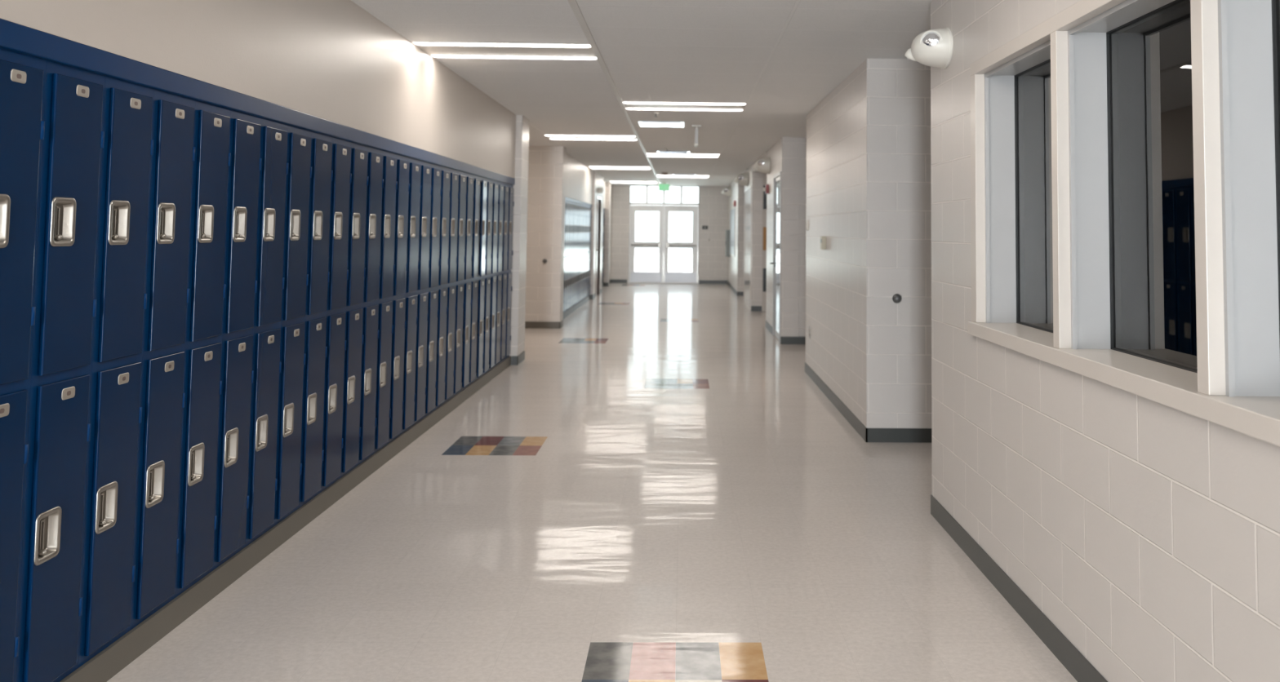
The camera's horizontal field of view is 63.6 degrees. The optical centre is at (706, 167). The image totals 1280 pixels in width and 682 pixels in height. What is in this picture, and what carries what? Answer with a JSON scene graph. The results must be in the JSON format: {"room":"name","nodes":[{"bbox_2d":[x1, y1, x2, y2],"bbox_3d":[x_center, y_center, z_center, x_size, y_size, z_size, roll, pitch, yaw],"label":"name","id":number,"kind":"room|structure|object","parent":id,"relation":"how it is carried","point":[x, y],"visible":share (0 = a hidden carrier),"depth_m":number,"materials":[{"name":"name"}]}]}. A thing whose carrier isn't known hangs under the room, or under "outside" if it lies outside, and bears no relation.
{"room":"school corridor","nodes":[
{"label":"school corridor","id":0,"kind":"room"},
{"bbox_2d":[0,0,515,178],"bbox_3d":[-2.181,0.247,2.564,0.562,2.715,17.250,1,-4,-1],"label":"wall","id":1,"kind":"structure","parent":0,"point":[332,60],"depth_m":5.02,"materials":[{"name":"paint"}]},
{"bbox_2d":[0,18,515,185],"bbox_3d":[-2.022,-0.117,6.789,0.068,0.074,8.850,1,-4,-1],"label":"trim","id":2,"kind":"structure","parent":1,"relation":"attached to","point":[14,37],"depth_m":3.78,"materials":[{"name":"metal"}]},
{"bbox_2d":[59,355,511,681],"bbox_3d":[-2.141,1.553,2.483,0.468,0.100,17.245,1,-4,-1],"label":"baseboard","id":3,"kind":"structure","parent":1,"relation":"attached to","point":[116,657],"depth_m":4.33,"materials":[{"name":"plastic"}]},
{"bbox_2d":[0,47,46,681],"bbox_3d":[-2.123,0.560,2.776,0.440,1.918,0.304,1,-4,-1],"label":"locker","id":4,"kind":"object","parent":3,"relation":"on","point":[22,76],"visible":1,"depth_m":2.84,"materials":[{"name":"blue metal"}]},
{"bbox_2d":[15,60,105,681],"bbox_3d":[-2.130,0.579,3.080,0.440,1.918,0.304,1,-4,-1],"label":"locker","id":5,"kind":"object","parent":3,"relation":"on","point":[51,611],"visible":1,"depth_m":3.05,"materials":[{"name":"blue metal"}]},
{"bbox_2d":[78,75,154,667],"bbox_3d":[-2.137,0.597,3.384,0.440,1.918,0.304,1,-4,-1],"label":"locker","id":6,"kind":"object","parent":3,"relation":"on","point":[108,568],"visible":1,"depth_m":3.35,"materials":[{"name":"blue metal"}]},
{"bbox_2d":[130,88,195,630],"bbox_3d":[-2.144,0.616,3.688,0.439,1.918,0.304,1,-4,-1],"label":"locker","id":7,"kind":"object","parent":3,"relation":"on","point":[162,401],"visible":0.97,"depth_m":3.65,"materials":[{"name":"blue metal"}]},
{"bbox_2d":[175,100,231,597],"bbox_3d":[-2.151,0.634,3.992,0.440,1.918,0.304,1,-4,-1],"label":"locker","id":8,"kind":"object","parent":3,"relation":"on","point":[202,384],"visible":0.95,"depth_m":3.96,"materials":[{"name":"blue metal"}]},
{"bbox_2d":[213,109,261,570],"bbox_3d":[-2.158,0.653,4.296,0.440,1.918,0.304,1,-4,-1],"label":"locker","id":9,"kind":"object","parent":3,"relation":"on","point":[237,374],"visible":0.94,"depth_m":4.26,"materials":[{"name":"blue metal"}]},
{"bbox_2d":[245,117,288,546],"bbox_3d":[-2.166,0.672,4.600,0.440,1.918,0.304,1,-4,-1],"label":"locker","id":10,"kind":"object","parent":3,"relation":"on","point":[266,363],"visible":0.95,"depth_m":4.57,"materials":[{"name":"blue metal"}]},
{"bbox_2d":[273,124,311,526],"bbox_3d":[-2.173,0.690,4.905,0.440,1.918,0.304,1,-4,-1],"label":"locker","id":11,"kind":"object","parent":3,"relation":"on","point":[292,356],"visible":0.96,"depth_m":4.87,"materials":[{"name":"blue metal"}]},
{"bbox_2d":[298,131,333,508],"bbox_3d":[-2.180,0.709,5.209,0.440,1.918,0.304,1,-4,-1],"label":"locker","id":12,"kind":"object","parent":3,"relation":"on","point":[312,453],"visible":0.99,"depth_m":5.17,"materials":[{"name":"blue metal"}]},
{"bbox_2d":[320,137,351,492],"bbox_3d":[-2.187,0.728,5.513,0.440,1.918,0.304,1,-4,-1],"label":"locker","id":13,"kind":"object","parent":3,"relation":"on","point":[335,342],"visible":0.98,"depth_m":5.47,"materials":[{"name":"blue metal"}]},
{"bbox_2d":[340,142,368,478],"bbox_3d":[-2.194,0.746,5.817,0.440,1.918,0.304,1,-4,-1],"label":"locker","id":14,"kind":"object","parent":3,"relation":"on","point":[351,431],"visible":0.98,"depth_m":5.78,"materials":[{"name":"blue metal"}]},
{"bbox_2d":[357,146,383,466],"bbox_3d":[-2.201,0.765,6.121,0.439,1.918,0.304,1,-4,-1],"label":"locker","id":15,"kind":"object","parent":3,"relation":"on","point":[375,159],"visible":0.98,"depth_m":6.09,"materials":[{"name":"blue metal"}]},
{"bbox_2d":[373,150,397,453],"bbox_3d":[-2.208,0.783,6.425,0.440,1.918,0.304,1,-4,-1],"label":"locker","id":16,"kind":"object","parent":3,"relation":"on","point":[383,412],"visible":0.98,"depth_m":6.39,"materials":[{"name":"blue metal"}]},
{"bbox_2d":[388,154,409,443],"bbox_3d":[-2.216,0.802,6.729,0.440,1.918,0.304,1,-4,-1],"label":"locker","id":17,"kind":"object","parent":3,"relation":"on","point":[397,403],"visible":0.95,"depth_m":6.69,"materials":[{"name":"blue metal"}]},
{"bbox_2d":[401,157,421,434],"bbox_3d":[-2.223,0.821,7.034,0.440,1.918,0.304,1,-4,-1],"label":"locker","id":18,"kind":"object","parent":3,"relation":"on","point":[415,169],"visible":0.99,"depth_m":7.00,"materials":[{"name":"blue metal"}]},
{"bbox_2d":[413,160,431,425],"bbox_3d":[-2.230,0.839,7.338,0.440,1.918,0.304,1,-4,-1],"label":"locker","id":19,"kind":"object","parent":3,"relation":"on","point":[420,389],"visible":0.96,"depth_m":7.31,"materials":[{"name":"blue metal"}]},
{"bbox_2d":[424,163,441,417],"bbox_3d":[-2.237,0.858,7.642,0.440,1.918,0.304,1,-4,-1],"label":"locker","id":20,"kind":"object","parent":3,"relation":"on","point":[433,300],"visible":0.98,"depth_m":7.61,"materials":[{"name":"blue metal"}]},
{"bbox_2d":[434,165,450,410],"bbox_3d":[-2.244,0.876,7.946,0.441,1.918,0.304,1,-4,-1],"label":"locker","id":21,"kind":"object","parent":3,"relation":"on","point":[442,308],"visible":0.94,"depth_m":7.91,"materials":[{"name":"blue metal"}]},
{"bbox_2d":[444,168,458,403],"bbox_3d":[-2.252,0.895,8.250,0.439,1.918,0.304,1,-4,-1],"label":"locker","id":22,"kind":"object","parent":3,"relation":"on","point":[454,184],"visible":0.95,"depth_m":8.22,"materials":[{"name":"blue metal"}]},
{"bbox_2d":[452,170,466,397],"bbox_3d":[-2.259,0.913,8.554,0.439,1.918,0.304,1,-4,-1],"label":"locker","id":23,"kind":"object","parent":3,"relation":"on","point":[458,367],"visible":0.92,"depth_m":8.52,"materials":[{"name":"blue metal"}]},
{"bbox_2d":[460,173,474,391],"bbox_3d":[-2.263,0.932,8.859,0.445,1.918,0.304,1,-4,-1],"label":"locker","id":24,"kind":"object","parent":3,"relation":"on","point":[469,183],"visible":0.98,"depth_m":8.83,"materials":[{"name":"blue metal"}]},
{"bbox_2d":[468,174,480,385],"bbox_3d":[-2.271,0.951,9.163,0.444,1.918,0.304,1,-4,-1],"label":"locker","id":25,"kind":"object","parent":3,"relation":"on","point":[477,182],"visible":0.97,"depth_m":9.13,"materials":[{"name":"blue metal"}]},
{"bbox_2d":[475,176,487,380],"bbox_3d":[-2.275,0.969,9.467,0.450,1.918,0.304,1,-4,-1],"label":"locker","id":26,"kind":"object","parent":3,"relation":"on","point":[480,353],"visible":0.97,"depth_m":9.44,"materials":[{"name":"blue metal"}]},
{"bbox_2d":[481,177,493,376],"bbox_3d":[-2.285,0.988,9.771,0.443,1.918,0.304,1,-4,-1],"label":"locker","id":27,"kind":"object","parent":3,"relation":"on","point":[487,295],"visible":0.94,"depth_m":9.74,"materials":[{"name":"blue metal"}]},
{"bbox_2d":[488,179,498,371],"bbox_3d":[-2.291,1.007,10.075,0.446,1.918,0.304,1,-4,-1],"label":"locker","id":28,"kind":"object","parent":3,"relation":"on","point":[495,186],"visible":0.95,"depth_m":10.04,"materials":[{"name":"blue metal"}]},
{"bbox_2d":[493,181,504,367],"bbox_3d":[-2.301,1.025,10.379,0.440,1.918,0.304,1,-4,-1],"label":"locker","id":29,"kind":"object","parent":3,"relation":"on","point":[501,202],"visible":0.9,"depth_m":10.34,"materials":[{"name":"blue metal"}]},
{"bbox_2d":[499,182,509,363],"bbox_3d":[-2.309,1.044,10.683,0.440,1.918,0.304,1,-4,-1],"label":"locker","id":30,"kind":"object","parent":3,"relation":"on","point":[505,221],"visible":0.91,"depth_m":10.65,"materials":[{"name":"blue metal"}]},
{"bbox_2d":[504,183,514,359],"bbox_3d":[-2.316,1.062,10.988,0.440,1.918,0.304,1,-4,-1],"label":"locker","id":31,"kind":"object","parent":3,"relation":"on","point":[511,206],"visible":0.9,"depth_m":10.96,"materials":[{"name":"blue metal"}]},
{"bbox_2d":[509,115,528,355],"bbox_3d":[-2.354,0.789,11.421,0.632,2.715,0.500,1,-4,-1],"label":"wall","id":32,"kind":"structure","parent":0,"point":[518,270],"depth_m":11.24,"materials":[{"name":"paint"}]},
{"bbox_2d":[511,351,524,365],"bbox_3d":[-2.365,2.095,11.337,0.638,0.098,0.507,1,-4,-1],"label":"baseboard","id":33,"kind":"structure","parent":32,"relation":"attached to","point":[515,360],"depth_m":11.10,"materials":[{"name":"plastic"}]},
{"bbox_2d":[524,146,565,321],"bbox_3d":[-3.269,1.031,15.504,2.194,2.715,0.380,1,-4,-1],"label":"wall","id":34,"kind":"structure","parent":0,"point":[546,164],"depth_m":15.34,"materials":[{"name":"paint"}]},
{"bbox_2d":[524,320,563,328],"bbox_3d":[-3.280,2.337,15.418,2.200,0.098,0.390,1,-4,-1],"label":"baseboard","id":35,"kind":"structure","parent":34,"relation":"attached to","point":[542,325],"depth_m":15.24,"materials":[{"name":"plastic"}]},
{"bbox_2d":[564,153,611,294],"bbox_3d":[-2.762,1.442,22.119,0.720,2.715,12.850,1,-4,-1],"label":"wall","id":36,"kind":"structure","parent":0,"point":[597,180],"depth_m":21.87,"materials":[{"name":"paint"}]},
{"bbox_2d":[564,196,592,207],"bbox_3d":[-2.400,0.626,18.796,0.074,0.055,6.100,1,-4,-1],"label":"trim","id":37,"kind":"structure","parent":36,"relation":"attached to","point":[567,199],"depth_m":18.84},
{"bbox_2d":[563,280,610,319],"bbox_3d":[-2.636,2.749,22.043,0.500,0.100,12.851,1,-4,-1],"label":"baseboard","id":38,"kind":"structure","parent":36,"relation":"attached to","point":[570,311],"depth_m":19.63,"materials":[{"name":"plastic"}]},
{"bbox_2d":[563,202,565,311],"bbox_3d":[-2.543,1.414,16.757,0.440,1.918,0.304,1,-4,-1],"label":"locker","id":39,"kind":"object","parent":38,"relation":"on","point":[565,202],"visible":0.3,"depth_m":16.82,"materials":[{"name":"blue metal"}]},
{"bbox_2d":[563,200,568,312],"bbox_3d":[-2.550,1.433,17.061,0.442,1.918,0.304,1,-4,-1],"label":"locker","id":40,"kind":"object","parent":38,"relation":"on","point":[566,202],"visible":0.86,"depth_m":17.02,"materials":[{"name":"blue metal"}]},
{"bbox_2d":[564,201,569,311],"bbox_3d":[-2.557,1.452,17.365,0.441,1.918,0.304,1,-4,-1],"label":"locker","id":41,"kind":"object","parent":38,"relation":"on","point":[568,206],"visible":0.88,"depth_m":17.33,"materials":[{"name":"blue metal"}]},
{"bbox_2d":[567,201,572,310],"bbox_3d":[-2.565,1.470,17.669,0.440,1.918,0.304,1,-4,-1],"label":"locker","id":42,"kind":"object","parent":38,"relation":"on","point":[570,202],"visible":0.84,"depth_m":17.63,"materials":[{"name":"blue metal"}]},
{"bbox_2d":[568,202,573,308],"bbox_3d":[-2.571,1.489,17.973,0.441,1.918,0.304,1,-4,-1],"label":"locker","id":43,"kind":"object","parent":38,"relation":"on","point":[572,205],"visible":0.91,"depth_m":17.94,"materials":[{"name":"blue metal"}]},
{"bbox_2d":[571,202,575,306],"bbox_3d":[-2.579,1.507,18.277,0.441,1.918,0.304,1,-4,-1],"label":"locker","id":44,"kind":"object","parent":38,"relation":"on","point":[574,211],"visible":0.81,"depth_m":18.25,"materials":[{"name":"blue metal"}]},
{"bbox_2d":[573,203,577,306],"bbox_3d":[-2.586,1.526,18.582,0.440,1.918,0.304,1,-4,-1],"label":"locker","id":45,"kind":"object","parent":38,"relation":"on","point":[575,220],"visible":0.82,"depth_m":18.54,"materials":[{"name":"blue metal"}]},
{"bbox_2d":[574,203,578,304],"bbox_3d":[-2.593,1.544,18.886,0.441,1.918,0.304,1,-4,-1],"label":"locker","id":46,"kind":"object","parent":38,"relation":"on","point":[577,227],"visible":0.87,"depth_m":18.84,"materials":[{"name":"blue metal"}]},
{"bbox_2d":[576,204,580,303],"bbox_3d":[-2.600,1.563,19.190,0.442,1.918,0.304,1,-4,-1],"label":"locker","id":47,"kind":"object","parent":38,"relation":"on","point":[579,230],"visible":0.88,"depth_m":19.14,"materials":[{"name":"blue metal"}]},
{"bbox_2d":[577,204,582,302],"bbox_3d":[-2.607,1.582,19.494,0.442,1.918,0.304,1,-4,-1],"label":"locker","id":48,"kind":"object","parent":38,"relation":"on","point":[580,242],"visible":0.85,"depth_m":19.45,"materials":[{"name":"blue metal"}]},
{"bbox_2d":[579,204,583,301],"bbox_3d":[-2.615,1.600,19.798,0.440,1.918,0.304,1,-4,-1],"label":"locker","id":49,"kind":"object","parent":38,"relation":"on","point":[581,205],"visible":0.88,"depth_m":19.76,"materials":[{"name":"blue metal"}]},
{"bbox_2d":[581,204,585,300],"bbox_3d":[-2.622,1.619,20.102,0.440,1.918,0.304,1,-4,-1],"label":"locker","id":50,"kind":"object","parent":38,"relation":"on","point":[583,253],"visible":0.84,"depth_m":20.07,"materials":[{"name":"blue metal"}]},
{"bbox_2d":[582,205,586,299],"bbox_3d":[-2.629,1.637,20.406,0.440,1.918,0.304,1,-4,-1],"label":"locker","id":51,"kind":"object","parent":38,"relation":"on","point":[584,206],"visible":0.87,"depth_m":20.37,"materials":[{"name":"blue metal"}]},
{"bbox_2d":[584,205,587,297],"bbox_3d":[-2.636,1.656,20.711,0.440,1.918,0.304,1,-4,-1],"label":"locker","id":52,"kind":"object","parent":38,"relation":"on","point":[586,206],"visible":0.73,"depth_m":20.67,"materials":[{"name":"blue metal"}]},
{"bbox_2d":[586,206,589,297],"bbox_3d":[-2.643,1.675,21.015,0.441,1.918,0.304,1,-4,-1],"label":"locker","id":53,"kind":"object","parent":38,"relation":"on","point":[588,206],"visible":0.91,"depth_m":20.97,"materials":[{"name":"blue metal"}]},
{"bbox_2d":[586,206,591,296],"bbox_3d":[-2.650,1.693,21.319,0.441,1.918,0.304,1,-4,-1],"label":"locker","id":54,"kind":"object","parent":38,"relation":"on","point":[588,206],"visible":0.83,"depth_m":21.28,"materials":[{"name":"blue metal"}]},
{"bbox_2d":[588,207,591,295],"bbox_3d":[-2.657,1.712,21.623,0.441,1.918,0.304,1,-4,-1],"label":"locker","id":55,"kind":"object","parent":38,"relation":"on","point":[590,207],"visible":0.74,"depth_m":21.58,"materials":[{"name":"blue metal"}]},
{"bbox_2d":[595,195,601,297],"bbox_3d":[-2.455,1.750,22.884,0.135,2.200,1.100,1,-4,-1],"label":"door","id":56,"kind":"structure","parent":36,"relation":"in","point":[597,226],"depth_m":23.17,"materials":[{"name":"beige paint"}]},
{"bbox_3d":[-2.859,2.952,25.382,0.429,0.100,2.650,1,-4,-1],"label":"baseboard","id":57,"kind":"structure","parent":36,"relation":"attached to","visible":0},
{"bbox_2d":[601,212,604,283],"bbox_3d":[-2.866,1.991,26.198,0.439,1.918,0.304,1,-4,-1],"label":"locker","id":58,"kind":"object","parent":57,"relation":"on","point":[603,212],"visible":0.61,"depth_m":26.18,"materials":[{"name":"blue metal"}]},
{"bbox_2d":[602,208,604,283],"bbox_3d":[-2.873,2.009,26.503,0.439,1.918,0.304,1,-4,-1],"label":"locker","id":59,"kind":"object","parent":57,"relation":"on","point":[603,208],"visible":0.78,"depth_m":26.48,"materials":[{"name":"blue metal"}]},
{"bbox_2d":[106,283,1077,681],"bbox_3d":[0.169,2.213,11.218,9.900,0.100,35.250,1,-4,-1],"label":"floor","id":60,"kind":"structure","parent":0,"point":[744,508],"depth_m":4.76,"materials":[{"name":"tile"}]},
{"bbox_2d":[441,436,547,455],"bbox_3d":[-1.425,1.887,6.977,0.609,0.003,0.609,1,-4,-1],"label":"inlay","id":61,"kind":"object","parent":60,"relation":"on","point":[464,446],"visible":1,"depth_m":6.96,"materials":[{"name":"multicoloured tile"}]},
{"bbox_2d":[558,338,608,343],"bbox_3d":[-1.626,2.291,13.596,0.609,0.003,0.609,1,-4,-1],"label":"inlay","id":62,"kind":"object","parent":60,"relation":"on","point":[563,340],"visible":1,"depth_m":13.54,"materials":[{"name":"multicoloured tile"}]},
{"bbox_2d":[598,302,630,305],"bbox_3d":[-1.844,2.712,20.480,0.609,0.003,0.609,1,-4,-1],"label":"inlay","id":63,"kind":"object","parent":60,"relation":"on","point":[601,304],"visible":1,"depth_m":20.42,"materials":[{"name":"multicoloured tile"}]},
{"bbox_2d":[582,642,768,681],"bbox_3d":[-0.103,1.679,3.367,0.609,0.003,0.609,1,-4,-1],"label":"inlay","id":64,"kind":"object","parent":60,"relation":"on","point":[606,662],"visible":1,"depth_m":3.50,"materials":[{"name":"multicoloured tile"}]},
{"bbox_2d":[644,378,709,388],"bbox_3d":[-0.287,2.077,9.883,0.609,0.003,0.609,1,-4,-1],"label":"inlay","id":65,"kind":"object","parent":60,"relation":"on","point":[650,383],"visible":1,"depth_m":9.87,"materials":[{"name":"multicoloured tile"}]},
{"bbox_2d":[660,318,697,322],"bbox_3d":[-0.451,2.504,16.868,0.609,0.003,0.609,1,-4,-1],"label":"inlay","id":66,"kind":"object","parent":60,"relation":"on","point":[662,319],"visible":1,"depth_m":16.86,"materials":[{"name":"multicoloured tile"}]},
{"bbox_2d":[351,0,932,186],"bbox_3d":[0.197,-0.597,11.390,9.900,0.100,35.250,1,-4,-1],"label":"ceiling","id":67,"kind":"structure","parent":0,"point":[781,59],"depth_m":7.64,"materials":[{"name":"paint"}]},
{"bbox_2d":[410,41,596,59],"bbox_3d":[-1.382,-0.813,7.200,1.210,0.013,0.619,1,-4,-1],"label":"recessed light","id":68,"kind":"object","parent":67,"relation":"in","point":[438,49],"visible":0.98,"depth_m":7.17,"materials":[{"name":"plastic"}]},
{"bbox_2d":[543,134,637,140],"bbox_3d":[-1.553,-0.404,13.896,1.210,0.013,0.619,1,-4,-1],"label":"recessed light","id":69,"kind":"object","parent":67,"relation":"in","point":[549,136],"visible":0.99,"depth_m":13.88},
{"bbox_2d":[567,0,660,183],"bbox_3d":[-0.868,-0.553,11.363,0.040,0.012,34.650,1,-4,-1],"label":"trim","id":70,"kind":"structure","parent":67,"relation":"attached to","point":[573,3],"depth_m":7.67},
{"bbox_2d":[588,166,650,169],"bbox_3d":[-1.735,0.006,20.601,1.210,0.013,0.619,1,-4,-1],"label":"recessed light","id":71,"kind":"object","parent":67,"relation":"in","point":[591,167],"visible":1,"depth_m":20.58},
{"bbox_2d":[609,181,657,183],"bbox_3d":[-1.900,0.381,26.737,1.210,0.013,0.619,1,-4,-1],"label":"recessed light","id":72,"kind":"object","parent":67,"relation":"in","point":[610,181],"visible":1,"depth_m":26.76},
{"bbox_2d":[638,120,684,127],"bbox_3d":[-0.528,-0.507,12.024,0.520,0.017,0.560,1,-4,-1],"label":"ceiling light","id":73,"kind":"object","parent":67,"relation":"in","point":[642,123],"visible":1,"depth_m":11.99,"materials":[{"name":"plastic"}]},
{"bbox_2d":[658,182,670,191],"bbox_3d":[-1.103,0.486,26.523,0.290,0.232,0.056,1,-4,-1],"label":"exit sign","id":74,"kind":"object","parent":67,"relation":"hanging from","point":[662,187],"visible":1,"depth_m":26.50,"materials":[{"name":"green plastic"}]},
{"bbox_2d":[657,151,689,154],"bbox_3d":[-0.531,-0.239,16.387,0.520,0.017,0.560,1,-4,-1],"label":"ceiling light","id":75,"kind":"object","parent":67,"relation":"in","point":[658,152],"visible":1,"depth_m":16.36,"materials":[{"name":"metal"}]},
{"bbox_2d":[657,175,709,177],"bbox_3d":[-0.555,0.200,23.573,1.210,0.013,0.619,1,-4,-1],"label":"recessed light","id":76,"kind":"object","parent":67,"relation":"in","point":[700,176],"visible":0.94,"depth_m":23.64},
{"bbox_2d":[647,153,719,157],"bbox_3d":[-0.401,-0.201,17.007,1.210,0.013,0.619,1,-4,-1],"label":"recessed light","id":77,"kind":"object","parent":67,"relation":"in","point":[648,154],"visible":0.95,"depth_m":17.04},
{"bbox_2d":[672,173,696,176],"bbox_3d":[-0.505,0.163,22.927,0.520,0.017,0.560,1,-4,-1],"label":"ceiling light","id":78,"kind":"object","parent":67,"relation":"in","point":[686,175],"visible":1,"depth_m":22.78,"materials":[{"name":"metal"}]},
{"bbox_2d":[622,101,746,111],"bbox_3d":[-0.223,-0.611,10.302,1.210,0.013,0.619,1,-4,-1],"label":"recessed light","id":79,"kind":"object","parent":67,"relation":"in","point":[628,104],"visible":0.99,"depth_m":10.28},
{"bbox_2d":[692,124,701,146],"bbox_3d":[-0.124,-0.379,12.196,0.110,0.242,0.306,1,-4,-1],"label":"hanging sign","id":80,"kind":"object","parent":67,"relation":"hanging from","point":[696,130],"visible":1,"depth_m":12.05,"materials":[{"name":"white plastic"}]},
{"bbox_2d":[752,151,767,172],"bbox_3d":[0.996,-0.083,17.541,0.210,0.155,3.050,1,-4,-1],"label":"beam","id":81,"kind":"structure","parent":67,"relation":"attached to","point":[765,155],"depth_m":17.09,"materials":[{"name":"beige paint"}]},
{"bbox_2d":[610,185,728,284],"bbox_3d":[-0.226,1.871,28.692,9.900,2.715,0.200,1,-4,-1],"label":"wall","id":82,"kind":"structure","parent":0,"point":[713,204],"depth_m":28.58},
{"bbox_2d":[628,186,699,284],"bbox_3d":[-1.196,1.863,28.582,1.935,2.700,0.175,1,-4,-1],"label":"door","id":83,"kind":"structure","parent":82,"relation":"in","point":[668,277],"depth_m":28.55,"materials":[{"name":"metal"}]},
{"bbox_2d":[609,279,727,284],"bbox_3d":[-1.057,3.161,28.490,3.240,0.100,0.010,1,-4,-1],"label":"baseboard","id":84,"kind":"structure","parent":82,"relation":"attached to","point":[612,281],"depth_m":28.50,"materials":[{"name":"plastic"}]},
{"bbox_2d":[727,180,744,292],"bbox_3d":[2.011,1.733,26.072,2.750,2.715,5.350,1,-4,-1],"label":"wall","id":85,"kind":"structure","parent":0,"point":[735,264],"depth_m":23.44,"materials":[{"name":"paint"}]},
{"bbox_2d":[721,186,731,196],"bbox_3d":[0.505,0.614,26.732,0.260,0.281,0.383,1,-4,-1],"label":"emergency light","id":86,"kind":"object","parent":85,"relation":"attached to","point":[726,191],"visible":1,"depth_m":26.59,"materials":[{"name":"white plastic"}]},
{"bbox_2d":[724,230,730,257],"bbox_3d":[0.545,1.993,27.149,0.125,0.700,0.600,1,-4,-1],"label":"upper cabinet","id":87,"kind":"object","parent":85,"relation":"attached to","point":[727,232],"visible":0.94,"depth_m":26.86,"materials":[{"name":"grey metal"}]},
{"bbox_2d":[729,207,735,257],"bbox_3d":[0.638,1.593,25.522,0.023,1.180,2.300,1,-4,-1],"label":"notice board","id":88,"kind":"object","parent":85,"relation":"attached to","point":[732,221],"visible":1,"depth_m":25.21,"materials":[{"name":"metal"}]},
{"bbox_2d":[727,281,743,296],"bbox_3d":[1.246,3.027,25.920,1.256,0.098,5.260,1,-4,-1],"label":"baseboard","id":89,"kind":"structure","parent":85,"relation":"attached to","point":[738,294],"depth_m":23.92,"materials":[{"name":"plastic"}]},
{"bbox_2d":[744,164,765,311],"bbox_3d":[2.163,1.375,20.210,2.722,2.715,2.400,1,-4,-1],"label":"wall","id":90,"kind":"structure","parent":0,"point":[755,179],"depth_m":18.99,"materials":[{"name":"paint"}]},
{"bbox_2d":[734,172,748,186],"bbox_3d":[0.680,0.230,20.446,0.260,0.281,0.383,1,-4,-1],"label":"emergency light","id":91,"kind":"object","parent":90,"relation":"attached to","point":[742,179],"visible":1,"depth_m":20.31,"materials":[{"name":"white plastic"}]},
{"bbox_2d":[743,185,751,311],"bbox_3d":[0.772,1.556,20.166,0.077,2.320,2.100,1,-4,-1],"label":"door","id":92,"kind":"structure","parent":90,"relation":"in","point":[748,194],"depth_m":20.07,"materials":[{"name":"beige paint"}]},
{"bbox_2d":[751,306,761,311],"bbox_3d":[0.910,2.593,18.902,0.198,0.098,0.012,1,-4,-1],"label":"baseboard","id":93,"kind":"structure","parent":90,"relation":"attached to","point":[753,308],"depth_m":18.90,"materials":[{"name":"plastic"}]},
{"bbox_2d":[761,173,767,311],"bbox_3d":[1.549,1.376,18.987,1.050,2.550,0.020,1,-4,-1],"label":"door","id":94,"kind":"structure","parent":90,"relation":"in","point":[764,175],"depth_m":18.96,"materials":[{"name":"paint"}]},
{"bbox_2d":[765,137,806,337],"bbox_3d":[2.302,1.042,14.757,2.700,2.715,2.430,1,-4,-1],"label":"wall","id":95,"kind":"structure","parent":0,"point":[788,156],"depth_m":13.55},
{"bbox_2d":[752,156,769,173],"bbox_3d":[0.825,-0.036,15.605,0.239,0.260,0.355,1,-4,-1],"label":"emergency light","id":96,"kind":"object","parent":95,"relation":"attached to","point":[762,165],"visible":1,"depth_m":15.48,"materials":[{"name":"white plastic"}]},
{"bbox_2d":[769,171,781,343],"bbox_3d":[0.983,1.211,14.109,0.164,2.270,1.060,1,-4,-1],"label":"door","id":97,"kind":"structure","parent":95,"relation":"in","point":[776,263],"depth_m":14.26,"materials":[{"name":"paint"}]},
{"bbox_2d":[765,320,805,344],"bbox_3d":[2.285,2.347,14.673,2.708,0.098,2.438,1,-4,-1],"label":"baseboard","id":98,"kind":"structure","parent":95,"relation":"attached to","point":[784,340],"depth_m":13.43,"materials":[{"name":"plastic"}]},
{"bbox_2d":[805,58,931,428],"bbox_3d":[2.438,0.697,9.125,2.694,2.715,3.605,1,-4,-1],"label":"wall pier","id":99,"kind":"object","parent":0,"point":[868,193],"visible":0.36,"depth_m":7.36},
{"bbox_2d":[820,236,826,249],"bbox_3d":[1.064,0.690,9.433,0.038,0.120,0.150,1,-4,-1],"label":"thermostat","id":100,"kind":"object","parent":99,"relation":"attached to","point":[823,239],"visible":1,"depth_m":9.36,"materials":[{"name":"beige plastic"}]},
{"bbox_2d":[804,362,931,443],"bbox_3d":[2.421,2.003,9.044,2.700,0.098,3.617,1,-4,-1],"label":"baseboard","id":101,"kind":"object","parent":99,"relation":"attached to","point":[868,435],"visible":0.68,"depth_m":7.22,"materials":[{"name":"plastic"}]},
{"bbox_2d":[892,293,902,303],"bbox_3d":[1.344,0.924,7.256,0.066,0.066,0.045,1,-4,-1],"label":"bumper cover","id":102,"kind":"object","parent":99,"relation":"attached to","point":[896,298],"visible":1,"depth_m":7.24,"materials":[{"name":"metal"}]},
{"bbox_2d":[930,0,1279,681],"bbox_3d":[1.486,0.112,-0.245,0.318,2.715,11.455,1,-4,-1],"label":"wall","id":103,"kind":"structure","parent":0,"point":[1146,531],"depth_m":3.31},
{"bbox_2d":[904,26,953,69],"bbox_3d":[1.115,-0.607,5.204,0.192,0.208,0.284,1,-4,-1],"label":"emergency light","id":104,"kind":"object","parent":103,"relation":"attached to","point":[932,47],"visible":1,"depth_m":5.11,"materials":[{"name":"white plastic"}]},
{"bbox_2d":[930,495,1107,681],"bbox_3d":[1.315,1.417,-0.326,0.016,0.098,11.461,1,-4,-1],"label":"baseboard","id":105,"kind":"structure","parent":103,"relation":"attached to","point":[1065,652],"depth_m":3.95,"materials":[{"name":"plastic"}]},
{"bbox_2d":[968,0,1279,446],"bbox_3d":[1.410,0.012,2.620,0.342,1.236,4.185,1,-4,-1],"label":"window","id":106,"kind":"structure","parent":103,"relation":"in","point":[1125,154],"depth_m":3.33,"materials":[{"name":"beige paint"}]},
{"label":"outside","id":107,"kind":"structure","parent":0,"visible":0},
{"bbox_2d":[635,252,697,279],"bbox_3d":[-1.177,4.576,49.274,60.000,0.100,41.050,1,-4,-1],"label":"ground","id":108,"kind":"structure","parent":107,"point":[644,261],"depth_m":48.80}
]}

